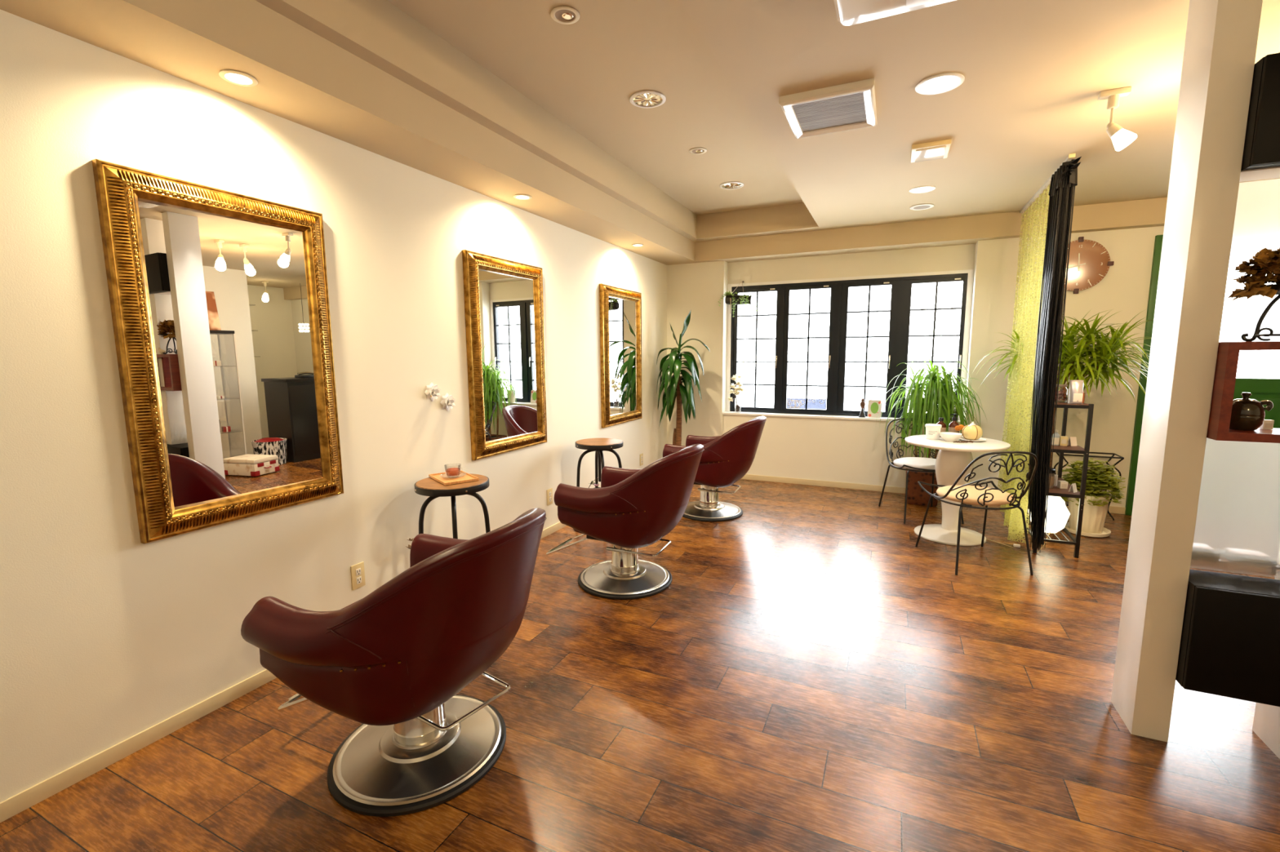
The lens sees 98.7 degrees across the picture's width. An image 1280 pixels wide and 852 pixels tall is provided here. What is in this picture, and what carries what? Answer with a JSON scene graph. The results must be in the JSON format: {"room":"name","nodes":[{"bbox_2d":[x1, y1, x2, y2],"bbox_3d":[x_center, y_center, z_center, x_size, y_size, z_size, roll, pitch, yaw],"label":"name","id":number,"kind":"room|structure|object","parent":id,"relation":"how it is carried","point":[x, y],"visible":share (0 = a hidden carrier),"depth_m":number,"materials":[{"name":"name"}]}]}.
{"room":"salon","nodes":[
{"label":"salon","id":0,"kind":"room"},
{"bbox_2d":[0,9,666,802],"bbox_3d":[-1.360,-0.424,2.747,0.150,2.850,8.106,3,8,25],"label":"wall","id":1,"kind":"structure","parent":0,"point":[107,636],"depth_m":2.03,"materials":[{"name":"beige paint"}]},
{"bbox_2d":[92,159,343,543],"bbox_3d":[-1.536,-0.261,2.134,0.056,1.248,0.752,3,8,25],"label":"wall mirror","id":2,"kind":"object","parent":1,"relation":"attached to","point":[219,299],"visible":1,"depth_m":2.06,"materials":[{"name":"gold metal"}]},
{"bbox_2d":[137,200,323,508],"bbox_3d":[-1.550,-0.261,2.140,0.004,1.064,0.569,3,8,27],"label":"mirror glass","id":3,"kind":"object","parent":2,"relation":"attached to","point":[230,296],"depth_m":2.10,"materials":[{"name":"silver metal"}]},
{"bbox_2d":[218,70,257,86],"bbox_3d":[-1.404,-1.216,1.922,0.112,0.005,0.112,3,8,25],"label":"recessed light","id":4,"kind":"object","parent":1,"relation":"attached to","point":[233,77],"visible":1,"depth_m":1.92,"materials":[{"name":"white plastic"}]},
{"bbox_2d":[0,521,566,822],"bbox_3d":[-1.312,0.973,2.826,0.008,0.058,7.756,3,8,25],"label":"baseboard","id":5,"kind":"structure","parent":1,"relation":"attached to","point":[28,797],"depth_m":1.88,"materials":[{"name":"beige wood"}]},
{"bbox_2d":[0,0,697,265],"bbox_3d":[-1.168,-1.391,2.446,0.357,0.202,7.756,3,8,25],"label":"soffit","id":6,"kind":"structure","parent":1,"relation":"attached to","point":[304,78],"depth_m":2.15,"materials":[{"name":"paint"}]},
{"bbox_2d":[350,561,365,590],"bbox_3d":[-1.369,0.729,2.669,0.010,0.120,0.070,3,8,25],"label":"wall outlet","id":7,"kind":"object","parent":1,"relation":"attached to","point":[357,573],"visible":1,"depth_m":2.66,"materials":[{"name":"beige plastic"}]},
{"bbox_2d":[355,568,360,576],"bbox_3d":[-1.366,0.708,2.666,0.004,0.033,0.027,3,8,25],"label":"socket","id":8,"kind":"object","parent":7,"relation":"attached to","point":[357,570],"depth_m":2.66,"materials":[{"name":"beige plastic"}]},
{"bbox_2d":[355,576,361,584],"bbox_3d":[-1.366,0.750,2.671,0.004,0.033,0.027,3,8,25],"label":"socket","id":9,"kind":"object","parent":7,"relation":"attached to","point":[358,579],"depth_m":2.67,"materials":[{"name":"white plastic"}]},
{"bbox_2d":[424,382,440,401],"bbox_3d":[-1.136,-0.188,3.035,0.043,0.109,0.109,3,8,25],"label":"paper flower","id":10,"kind":"object","parent":1,"relation":"attached to","point":[432,392],"visible":1,"depth_m":3.03,"materials":[{"name":"white paper"}]},
{"bbox_2d":[440,392,455,411],"bbox_3d":[-1.090,-0.136,3.142,0.043,0.109,0.109,3,8,25],"label":"paper flower","id":11,"kind":"object","parent":1,"relation":"attached to","point":[447,402],"visible":1,"depth_m":3.14,"materials":[{"name":"white paper"}]},
{"bbox_2d":[462,249,546,460],"bbox_3d":[-0.847,-0.452,3.614,0.056,1.246,0.765,3,8,25],"label":"wall mirror","id":12,"kind":"object","parent":1,"relation":"attached to","point":[504,304],"visible":1,"depth_m":3.56,"materials":[{"name":"gold metal"}]},
{"bbox_2d":[478,270,538,442],"bbox_3d":[-0.861,-0.453,3.621,0.004,1.062,0.581,3,8,26],"label":"mirror glass","id":13,"kind":"object","parent":12,"relation":"attached to","point":[509,300],"depth_m":3.62,"materials":[{"name":"silver metal"}]},
{"bbox_2d":[513,194,531,199],"bbox_3d":[-0.723,-1.410,3.385,0.112,0.005,0.112,3,8,25],"label":"recessed light","id":14,"kind":"object","parent":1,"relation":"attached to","point":[520,197],"visible":1,"depth_m":3.38,"materials":[{"name":"white plastic"}]},
{"bbox_2d":[546,488,552,505],"bbox_3d":[-0.680,0.534,4.149,0.010,0.120,0.070,3,8,25],"label":"wall outlet","id":15,"kind":"object","parent":1,"relation":"attached to","point":[549,492],"visible":1,"depth_m":4.14,"materials":[{"name":"beige plastic"}]},
{"bbox_2d":[599,284,642,428],"bbox_3d":[-0.152,-0.644,5.109,0.056,1.240,0.795,3,8,25],"label":"wall mirror","id":16,"kind":"object","parent":1,"relation":"attached to","point":[620,309],"visible":1,"depth_m":5.07,"materials":[{"name":"gold metal"}]},
{"bbox_2d":[608,297,637,415],"bbox_3d":[-0.166,-0.644,5.116,0.004,1.056,0.611,3,8,26],"label":"mirror glass","id":17,"kind":"object","parent":16,"relation":"attached to","point":[623,311],"depth_m":5.13,"materials":[{"name":"silver metal"}]},
{"bbox_2d":[631,244,644,246],"bbox_3d":[-0.020,-1.611,4.896,0.112,0.005,0.112,3,8,25],"label":"recessed light","id":18,"kind":"object","parent":1,"relation":"attached to","point":[633,245],"visible":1,"depth_m":4.89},
{"bbox_2d":[640,453,643,466],"bbox_3d":[0.016,0.345,5.646,0.010,0.120,0.070,3,8,25],"label":"wall outlet","id":19,"kind":"object","parent":1,"relation":"attached to","point":[641,455],"visible":1,"depth_m":5.64,"materials":[{"name":"beige plastic"}]},
{"bbox_2d":[0,479,1279,851],"bbox_3d":[2.171,1.235,1.334,7.800,0.120,8.126,3,8,25],"label":"floor","id":20,"kind":"structure","parent":0,"point":[807,676],"depth_m":1.98,"materials":[{"name":"brown wood"}]},
{"bbox_2d":[240,507,546,817],"bbox_3d":[-0.769,0.689,1.883,0.931,0.857,0.812,3,8,22],"label":"salon chair","id":21,"kind":"object","parent":20,"relation":"on","point":[394,661],"visible":1,"depth_m":1.59,"materials":[{"name":"red leather"}]},
{"bbox_2d":[414,473,490,538],"bbox_3d":[-0.974,0.638,2.905,0.369,0.714,0.369,1,8,12],"label":"stool","id":22,"kind":"object","parent":20,"relation":"on","point":[428,486],"visible":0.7,"depth_m":2.76,"materials":[{"name":"brown wood"}]},
{"bbox_2d":[405,537,413,549],"bbox_3d":[-1.162,0.640,2.914,0.150,0.116,0.086,-4,8,-28],"label":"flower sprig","id":23,"kind":"object","parent":22,"relation":"on","point":[409,540],"visible":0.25,"depth_m":2.88,"materials":[{"name":"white plant"}]},
{"bbox_2d":[428,470,479,485],"bbox_3d":[-0.985,0.271,2.900,0.176,0.013,0.260,-6,9,-38],"label":"tray","id":24,"kind":"object","parent":22,"relation":"on","point":[468,477],"visible":0.8,"depth_m":2.85,"materials":[{"name":"brown wood"}]},
{"bbox_2d":[440,472,466,478],"bbox_3d":[-0.987,0.263,2.903,0.134,0.012,0.134,3,8,25],"label":"saucer","id":25,"kind":"object","parent":24,"relation":"on","point":[461,474],"visible":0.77,"depth_m":2.91,"materials":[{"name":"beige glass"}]},
{"bbox_2d":[444,463,461,477],"bbox_3d":[-0.985,0.235,2.895,0.084,0.062,0.093,-4,8,-26],"label":"tea cup","id":26,"kind":"object","parent":25,"relation":"on","point":[452,472],"visible":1,"depth_m":2.88,"materials":[{"name":"clear glass"}]},
{"bbox_2d":[575,438,622,488],"bbox_3d":[-0.312,0.464,4.273,0.368,0.699,0.368,1,8,13],"label":"stool","id":27,"kind":"object","parent":20,"relation":"on","point":[598,446],"visible":0.7,"depth_m":4.21,"materials":[{"name":"brown wood"}]},
{"bbox_2d":[588,477,599,488],"bbox_3d":[-0.367,0.457,4.284,0.150,0.116,0.086,6,10,42],"label":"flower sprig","id":28,"kind":"object","parent":27,"relation":"on","point":[592,482],"visible":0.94,"depth_m":4.27,"materials":[{"name":"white plant"}]},
{"bbox_2d":[546,444,703,599],"bbox_3d":[-0.091,0.504,3.337,0.965,0.842,0.694,3,8,25],"label":"salon chair","id":29,"kind":"object","parent":20,"relation":"on","point":[632,509],"visible":1,"depth_m":3.07,"materials":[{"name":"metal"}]},
{"bbox_2d":[656,309,710,445],"bbox_3d":[0.412,-0.303,5.780,0.477,1.807,0.596,-2,8,-12],"label":"plant","id":30,"kind":"object","parent":20,"relation":"on","point":[684,394],"visible":0.84,"depth_m":5.65,"materials":[{"name":"green plant"}]},
{"bbox_2d":[662,416,766,521],"bbox_3d":[0.590,0.318,4.732,0.965,0.842,0.694,3,8,25],"label":"salon chair","id":31,"kind":"object","parent":20,"relation":"on","point":[726,459],"visible":0.85,"depth_m":4.45,"materials":[{"name":"leather"}]},
{"bbox_2d":[878,417,964,524],"bbox_3d":[2.345,0.355,4.606,0.514,0.781,0.583,0,7,2],"label":"wire chair","id":32,"kind":"object","parent":20,"relation":"on","point":[919,464],"visible":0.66,"depth_m":4.59,"materials":[{"name":"black metal"}]},
{"bbox_2d":[893,457,936,470],"bbox_3d":[2.343,0.308,4.561,0.444,0.048,0.410,0,7,2],"label":"cushion","id":33,"kind":"object","parent":32,"relation":"on","point":[915,462],"depth_m":4.50,"materials":[{"name":"white fabric"}]},
{"bbox_2d":[906,468,938,506],"bbox_3d":[2.562,0.543,4.990,0.284,0.305,0.262,3,8,25],"label":"basket","id":34,"kind":"object","parent":20,"relation":"on","point":[916,495],"depth_m":4.89,"materials":[{"name":"brown wicker"}]},
{"bbox_2d":[875,333,988,506],"bbox_3d":[2.550,-0.058,4.836,0.874,1.538,0.543,3,8,25],"label":"potted plant","id":35,"kind":"object","parent":20,"relation":"on","point":[940,400],"visible":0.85,"depth_m":4.77,"materials":[{"name":"green plant"}]},
{"bbox_2d":[904,435,1010,546],"bbox_3d":[2.303,0.462,4.050,0.670,0.712,0.670,3,8,25],"label":"round table","id":36,"kind":"object","parent":20,"relation":"on","point":[953,458],"visible":0.8,"depth_m":3.96,"materials":[{"name":"white paint"}]},
{"bbox_2d":[924,423,942,439],"bbox_3d":[2.186,0.043,4.099,0.109,0.108,0.109,3,8,25],"label":"tub","id":37,"kind":"object","parent":36,"relation":"on","point":[932,431],"visible":0.99,"depth_m":4.06,"materials":[{"name":"white paint"}]},
{"bbox_2d":[936,417,946,437],"bbox_3d":[2.305,0.009,4.211,0.073,0.145,0.073,3,8,25],"label":"bottle","id":38,"kind":"object","parent":36,"relation":"on","point":[943,428],"visible":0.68,"depth_m":4.18,"materials":[{"name":"orange glass"}]},
{"bbox_2d":[939,431,962,441],"bbox_3d":[2.259,0.082,3.998,0.146,0.056,0.146,3,8,25],"label":"bowl","id":39,"kind":"object","parent":36,"relation":"on","point":[946,436],"visible":0.99,"depth_m":3.97,"materials":[{"name":"white ceramic"}]},
{"bbox_2d":[948,413,959,432],"bbox_3d":[2.396,-0.005,4.189,0.073,0.178,0.073,3,8,25],"label":"bottle","id":40,"kind":"object","parent":36,"relation":"on","point":[953,424],"visible":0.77,"depth_m":4.17,"materials":[{"name":"orange glass"}]},
{"bbox_2d":[953,440,973,443],"bbox_3d":[2.310,0.111,3.921,0.146,0.015,0.040,0,7,2],"label":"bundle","id":41,"kind":"object","parent":36,"relation":"on","point":[960,440],"visible":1,"depth_m":3.92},
{"bbox_2d":[959,437,986,441],"bbox_3d":[2.426,0.100,4.011,0.176,0.013,0.176,3,8,25],"label":"plate","id":42,"kind":"object","parent":36,"relation":"on","point":[961,438],"visible":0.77,"depth_m":3.99,"materials":[{"name":"white ceramic"}]},
{"bbox_2d":[957,424,964,432],"bbox_3d":[2.377,0.038,4.070,0.046,0.099,0.044,3,8,25],"label":"dried flower","id":43,"kind":"object","parent":42,"relation":"on","point":[960,427],"visible":0.94,"depth_m":4.06,"materials":[{"name":"orange plant"}]},
{"bbox_2d":[961,422,982,439],"bbox_3d":[2.422,0.034,4.004,0.129,0.131,0.129,3,8,25],"label":"pumpkin","id":44,"kind":"object","parent":42,"relation":"on","point":[971,432],"visible":1,"depth_m":3.96,"materials":[{"name":"beige ceramic"}]},
{"bbox_2d":[915,451,1037,575],"bbox_3d":[2.164,0.496,3.524,0.514,0.781,0.583,0,7,1],"label":"wire chair","id":45,"kind":"object","parent":20,"relation":"on","point":[973,494],"visible":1,"depth_m":3.37,"materials":[{"name":"black metal"}]},
{"bbox_2d":[936,484,1014,505],"bbox_3d":[2.165,0.440,3.555,0.444,0.048,0.410,0,7,1],"label":"cushion","id":46,"kind":"object","parent":45,"relation":"on","point":[999,498],"depth_m":3.45,"materials":[{"name":"beige fabric"}]},
{"bbox_2d":[986,495,1070,552],"bbox_3d":[2.721,0.658,3.855,0.526,0.382,0.313,1,8,11],"label":"floor lamp","id":47,"kind":"object","parent":20,"relation":"on","point":[1058,514],"visible":0.67,"depth_m":3.77,"materials":[{"name":"paper"}]},
{"bbox_2d":[1013,543,1020,547],"bbox_3d":[2.631,0.835,3.836,0.040,0.018,0.020,3,8,25],"label":"switch","id":48,"kind":"object","parent":47,"relation":"attached to","point":[1014,544],"depth_m":3.83,"materials":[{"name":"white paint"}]},
{"bbox_2d":[1026,398,1093,558],"bbox_3d":[2.897,0.326,3.869,0.250,1.020,0.584,3,8,25],"label":"shelf rack","id":49,"kind":"object","parent":20,"relation":"on","point":[1055,491],"visible":0.5,"depth_m":3.61,"materials":[{"name":"black metal"}]},
{"bbox_2d":[1048,467,1055,488],"bbox_3d":[2.798,0.354,3.800,0.116,0.133,0.116,3,8,25],"label":"canister","id":50,"kind":"object","parent":49,"relation":"on","point":[1053,470],"visible":0.21,"depth_m":3.75,"materials":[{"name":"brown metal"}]},
{"bbox_2d":[1051,430,1059,445],"bbox_3d":[2.841,0.079,3.754,0.044,0.105,0.044,3,8,25],"label":"bottle","id":51,"kind":"object","parent":49,"relation":"on","point":[1056,440],"visible":0.8,"depth_m":3.74,"materials":[{"name":"white plastic"}]},
{"bbox_2d":[1053,474,1057,486],"bbox_3d":[2.887,0.378,3.839,0.044,0.075,0.045,7,10,44],"label":"carton","id":52,"kind":"object","parent":49,"relation":"on","point":[1055,480],"visible":0.43,"depth_m":3.81,"materials":[{"name":"beige cardboard"}]},
{"bbox_2d":[1054,384,1068,402],"bbox_3d":[2.856,-0.226,3.757,0.112,0.120,0.112,3,8,25],"label":"glass jar","id":53,"kind":"object","parent":49,"relation":"on","point":[1064,394],"visible":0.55,"depth_m":3.72,"materials":[{"name":"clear glass"}]},
{"bbox_2d":[1057,480,1067,488],"bbox_3d":[2.893,0.402,3.761,0.044,0.048,0.045,2,8,15],"label":"carton","id":54,"kind":"object","parent":49,"relation":"on","point":[1060,484],"visible":1,"depth_m":3.74,"materials":[{"name":"beige cardboard"}]},
{"bbox_2d":[1058,435,1067,446],"bbox_3d":[2.880,0.102,3.739,0.040,0.062,0.041,3,8,25],"label":"carton","id":55,"kind":"object","parent":49,"relation":"on","point":[1063,439],"visible":1,"depth_m":3.72,"materials":[{"name":"beige cardboard"}]},
{"bbox_2d":[1066,436,1077,446],"bbox_3d":[2.935,0.104,3.728,0.045,0.061,0.033,-1,7,-5],"label":"price card","id":56,"kind":"object","parent":49,"relation":"on","point":[1072,442],"visible":1,"depth_m":3.72,"materials":[{"name":"beige paper"}]},
{"bbox_2d":[1068,483,1077,493],"bbox_3d":[2.884,0.410,3.656,0.040,0.059,0.032,-4,8,-25],"label":"price card","id":57,"kind":"object","parent":49,"relation":"on","point":[1073,486],"visible":1,"depth_m":3.65,"materials":[{"name":"white paper"}]},
{"bbox_2d":[1066,380,1084,404],"bbox_3d":[2.857,-0.223,3.601,0.075,0.155,0.078,2,8,17],"label":"pouch","id":58,"kind":"object","parent":49,"relation":"on","point":[1075,394],"visible":1,"depth_m":3.58,"materials":[{"name":"silver metal"}]},
{"bbox_2d":[1082,392,1085,403],"bbox_3d":[2.925,-0.231,3.674,0.078,0.150,0.080,3,8,25],"label":"pouch","id":59,"kind":"object","parent":49,"relation":"on","point":[1084,393],"visible":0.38,"depth_m":3.64,"materials":[{"name":"brown paper"}]},
{"bbox_2d":[972,309,1151,521],"bbox_3d":[3.295,-0.059,4.261,0.979,1.678,1.120,-4,8,-24],"label":"potted plant","id":60,"kind":"object","parent":20,"relation":"on","point":[1104,352],"visible":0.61,"depth_m":4.02,"materials":[{"name":"green plant"}]},
{"bbox_2d":[1053,452,1124,520],"bbox_3d":[3.685,0.483,4.548,0.410,0.517,0.213,3,8,25],"label":"plant stand","id":61,"kind":"object","parent":20,"relation":"on","point":[1113,454],"visible":0.44,"depth_m":4.46,"materials":[{"name":"black metal"}]},
{"bbox_2d":[1061,457,1125,537],"bbox_3d":[3.362,0.518,4.114,0.404,0.571,0.366,1,7,7],"label":"plant","id":62,"kind":"object","parent":20,"relation":"on","point":[1096,501],"visible":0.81,"depth_m":4.04,"materials":[{"name":"green plant"}]},
{"bbox_2d":[254,0,1279,242],"bbox_3d":[2.050,-1.469,0.876,7.700,0.338,7.647,3,8,25],"label":"ceiling","id":63,"kind":"structure","parent":0,"point":[1034,72],"depth_m":2.61,"materials":[{"name":"paint"}]},
{"bbox_2d":[550,5,579,24],"bbox_3d":[-0.308,-1.692,2.264,0.120,0.005,0.120,3,8,25],"label":"recessed light","id":64,"kind":"object","parent":63,"relation":"in","point":[564,15],"visible":1,"depth_m":2.26,"materials":[{"name":"white metal"}]},
{"bbox_2d":[629,90,666,108],"bbox_3d":[0.042,-1.790,3.016,0.200,0.008,0.200,3,8,25],"label":"recessed light","id":65,"kind":"object","parent":63,"relation":"in","point":[644,99],"visible":1,"depth_m":3.01,"materials":[{"name":"white paint"}]},
{"bbox_2d":[688,147,706,154],"bbox_3d":[0.400,-1.894,3.784,0.120,0.005,0.120,3,8,25],"label":"recessed light","id":66,"kind":"object","parent":63,"relation":"in","point":[695,150],"visible":1,"depth_m":3.78,"materials":[{"name":"white metal"}]},
{"bbox_2d":[720,181,743,189],"bbox_3d":[0.763,-1.996,4.564,0.200,0.008,0.200,3,8,25],"label":"recessed light","id":67,"kind":"object","parent":63,"relation":"in","point":[727,185],"visible":1,"depth_m":4.56,"materials":[{"name":"white paint"}]},
{"bbox_2d":[778,78,877,138],"bbox_3d":[0.911,-1.500,2.627,0.400,0.038,0.450,3,8,25],"label":"ceiling vent","id":68,"kind":"object","parent":63,"relation":"in","point":[851,105],"visible":1,"depth_m":2.57,"materials":[{"name":"white plastic"}]},
{"bbox_2d":[834,0,956,26],"bbox_3d":[0.932,-1.327,1.312,0.950,0.038,0.950,3,8,25],"label":"air conditioner","id":69,"kind":"object","parent":63,"relation":"attached to","point":[849,12],"visible":1,"depth_m":1.81,"materials":[{"name":"white plastic"}]},
{"bbox_2d":[909,204,933,210],"bbox_3d":[2.257,-1.752,4.399,0.174,0.008,0.174,3,8,25],"label":"recessed light","id":70,"kind":"object","parent":63,"relation":"attached to","point":[922,206],"visible":1,"depth_m":4.38,"materials":[{"name":"white paint"}]},
{"bbox_2d":[913,205,929,209],"bbox_3d":[2.257,-1.753,4.399,0.146,0.007,0.146,3,8,25],"label":"grille","id":71,"kind":"object","parent":70,"relation":"attached to","point":[915,207],"depth_m":4.40,"materials":[{"name":"grey metal"}]},
{"bbox_2d":[909,186,935,193],"bbox_3d":[2.021,-1.692,3.934,0.170,0.006,0.170,3,8,25],"label":"recessed light","id":72,"kind":"object","parent":63,"relation":"in","point":[921,189],"visible":1,"depth_m":3.93,"materials":[{"name":"white paint"}]},
{"bbox_2d":[911,186,933,192],"bbox_3d":[2.021,-1.693,3.934,0.134,0.004,0.134,4,8,29],"label":"diffuser","id":73,"kind":"object","parent":72,"relation":"attached to","point":[917,189],"depth_m":3.93,"materials":[{"name":"white plastic"}]},
{"bbox_2d":[911,139,951,163],"bbox_3d":[1.670,-1.577,3.163,0.194,0.033,0.250,3,8,25],"label":"ceiling light","id":74,"kind":"object","parent":63,"relation":"attached to","point":[935,150],"visible":1,"depth_m":3.10,"materials":[{"name":"beige plastic"}]},
{"bbox_2d":[915,72,964,94],"bbox_3d":[1.304,-1.487,2.392,0.190,0.006,0.190,3,8,25],"label":"recessed light","id":75,"kind":"object","parent":63,"relation":"in","point":[943,82],"visible":1,"depth_m":2.38,"materials":[{"name":"white paint"}]},
{"bbox_2d":[919,75,959,93],"bbox_3d":[1.304,-1.488,2.392,0.153,0.004,0.153,1,8,11],"label":"diffuser","id":76,"kind":"object","parent":75,"relation":"attached to","point":[933,84],"depth_m":2.39,"materials":[{"name":"white plastic"}]},
{"bbox_2d":[1019,153,1075,214],"bbox_3d":[2.860,-1.677,3.904,0.032,0.040,1.455,3,8,25],"label":"rail","id":77,"kind":"object","parent":63,"relation":"attached to","point":[1070,157],"visible":0.86,"depth_m":3.90,"materials":[{"name":"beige metal"}]},
{"bbox_2d":[997,184,1049,543],"bbox_3d":[2.856,-0.455,4.132,0.138,2.442,1.221,3,8,25],"label":"screen","id":78,"kind":"object","parent":77,"relation":"hanging from","point":[1017,429],"visible":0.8,"depth_m":4.03,"materials":[{"name":"yellow fabric"}]},
{"bbox_2d":[1026,156,1081,552],"bbox_3d":[2.623,-0.403,3.532,0.110,2.407,0.398,3,8,25],"label":"screen frame","id":79,"kind":"object","parent":77,"relation":"hanging from","point":[1064,181],"visible":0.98,"depth_m":3.48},
{"bbox_2d":[1097,86,1137,151],"bbox_3d":[2.143,-1.372,2.464,0.149,0.264,0.083,3,8,25],"label":"ceiling spotlight","id":80,"kind":"object","parent":63,"relation":"attached to","point":[1121,138],"visible":1,"depth_m":2.46,"materials":[{"name":"white metal"}]},
{"bbox_2d":[1106,123,1123,138],"bbox_3d":[2.141,-1.333,2.477,0.061,0.060,0.051,3,8,25],"label":"socket","id":81,"kind":"object","parent":80,"relation":"attached to","point":[1114,131],"depth_m":2.46,"materials":[{"name":"white metal"}]},
{"bbox_2d":[666,226,1164,507],"bbox_3d":[3.804,-0.706,4.669,7.600,2.850,0.250,3,8,25],"label":"wall","id":82,"kind":"structure","parent":0,"point":[829,450],"depth_m":5.17,"materials":[{"name":"beige paint"}]},
{"bbox_2d":[717,280,757,316],"bbox_3d":[1.044,-1.321,5.676,0.404,0.389,0.408,3,8,25],"label":"hanging planter","id":83,"kind":"object","parent":82,"relation":"hanging from","point":[738,300],"visible":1,"depth_m":5.63,"materials":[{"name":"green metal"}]},
{"bbox_2d":[722,411,964,424],"bbox_3d":[1.967,-0.091,5.568,2.283,0.022,0.158,3,8,25],"label":"trim","id":84,"kind":"structure","parent":82,"relation":"attached to","point":[758,414],"depth_m":5.61,"materials":[{"name":"white wood"}]},
{"bbox_2d":[728,368,747,413],"bbox_3d":[1.049,-0.385,5.927,0.215,0.478,0.137,3,8,25],"label":"vase","id":85,"kind":"object","parent":84,"relation":"on","point":[740,388],"visible":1,"depth_m":5.92,"materials":[{"name":"clear glass"}]},
{"bbox_2d":[858,398,866,417],"bbox_3d":[2.201,-0.181,5.434,0.068,0.186,0.068,3,8,25],"label":"figurine","id":86,"kind":"object","parent":84,"relation":"on","point":[862,404],"visible":1,"depth_m":5.42,"materials":[{"name":"black metal"}]},
{"bbox_2d":[867,400,881,417],"bbox_3d":[2.302,-0.169,5.391,0.124,0.174,0.028,3,8,25],"label":"greeting card","id":87,"kind":"object","parent":84,"relation":"on","point":[873,406],"visible":0.9,"depth_m":5.39,"materials":[{"name":"beige paper"}]},
{"bbox_2d":[871,402,878,413],"bbox_3d":[2.301,-0.177,5.389,0.072,0.109,0.016,3,8,25],"label":"print","id":88,"kind":"object","parent":87,"relation":"attached to","point":[874,406],"depth_m":5.39},
{"bbox_2d":[729,273,968,417],"bbox_3d":[1.997,-0.778,5.555,2.195,1.344,0.092,3,8,25],"label":"window","id":89,"kind":"structure","parent":82,"relation":"in","point":[901,287],"depth_m":5.52,"materials":[{"name":"black paint"}]},
{"bbox_2d":[786,398,826,409],"bbox_3d":[1.738,-0.233,5.743,0.400,0.109,0.005,3,8,25],"label":"film","id":90,"kind":"object","parent":89,"relation":"attached to","point":[795,403],"visible":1,"depth_m":5.74,"materials":[{"name":"plastic"}]},
{"bbox_2d":[725,269,973,420],"bbox_3d":[1.985,-0.789,5.526,2.285,1.373,0.012,3,8,25],"label":"trim","id":91,"kind":"structure","parent":82,"relation":"attached to","point":[971,272],"depth_m":5.26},
{"bbox_2d":[694,197,1167,262],"bbox_3d":[3.915,-1.767,4.360,7.243,0.392,0.260,3,8,25],"label":"ceiling beam","id":92,"kind":"structure","parent":82,"relation":"attached to","point":[1145,213],"depth_m":4.92,"materials":[{"name":"paint"}]},
{"bbox_2d":[741,474,1125,514],"bbox_3d":[3.768,0.692,4.745,7.592,0.058,0.038,3,8,25],"label":"baseboard","id":93,"kind":"structure","parent":82,"relation":"attached to","point":[1121,510],"depth_m":5.57,"materials":[{"name":"beige wood"}]},
{"bbox_2d":[1064,236,1114,293],"bbox_3d":[3.609,-1.321,4.521,0.454,0.454,0.028,3,8,25],"label":"wall clock","id":94,"kind":"object","parent":82,"relation":"attached to","point":[1089,261],"visible":0.74,"depth_m":4.50,"materials":[{"name":"brown plastic"}]},
{"bbox_2d":[1124,235,1279,515],"bbox_3d":[4.585,-0.353,4.241,1.150,2.250,0.150,3,8,25],"label":"door","id":95,"kind":"structure","parent":82,"relation":"in","point":[1260,389],"depth_m":4.33,"materials":[{"name":"green paint"}]},
{"bbox_2d":[1111,0,1279,759],"bbox_3d":[2.236,-0.137,1.677,1.000,2.512,0.206,3,8,25],"label":"wall partition","id":96,"kind":"structure","parent":0,"point":[1200,502],"depth_m":1.82,"materials":[{"name":"white paint"}]},
{"bbox_2d":[1175,569,1279,706],"bbox_3d":[2.037,0.700,1.811,0.404,0.356,0.190,3,8,25],"label":"cabinet","id":97,"kind":"object","parent":96,"relation":"attached to","point":[1229,646],"visible":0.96,"depth_m":1.77,"materials":[{"name":"black wood"}]},
{"bbox_2d":[1206,341,1279,443],"bbox_3d":[2.032,-0.108,1.706,0.404,0.306,0.190,3,8,25],"label":"display box","id":98,"kind":"object","parent":96,"relation":"attached to","point":[1228,355],"visible":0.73,"depth_m":1.70,"materials":[{"name":"brown wood"}]},
{"bbox_2d":[1229,392,1273,431],"bbox_3d":[1.938,-0.048,1.763,0.093,0.120,0.093,-1,7,-8],"label":"jug","id":99,"kind":"object","parent":98,"relation":"in","point":[1246,415],"visible":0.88,"depth_m":1.73,"materials":[{"name":"brown ceramic"}]},
{"bbox_2d":[1226,248,1279,342],"bbox_3d":[1.980,-0.409,1.689,0.263,0.294,0.196,3,8,25],"label":"tree sculpture","id":100,"kind":"object","parent":98,"relation":"on","point":[1265,261],"visible":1,"depth_m":1.70,"materials":[{"name":"black metal"}]},
{"bbox_2d":[1259,419,1274,429],"bbox_3d":[2.027,-0.005,1.777,0.024,0.030,0.021,3,8,25],"label":"carton","id":101,"kind":"object","parent":98,"relation":"in","point":[1268,424],"visible":0.82,"depth_m":1.77,"materials":[{"name":"beige cardboard"}]},
{"bbox_2d":[1239,53,1279,182],"bbox_3d":[2.027,-0.918,1.601,0.404,0.306,0.190,3,8,25],"label":"display box","id":102,"kind":"object","parent":96,"relation":"attached to","point":[1261,151],"visible":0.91,"depth_m":1.60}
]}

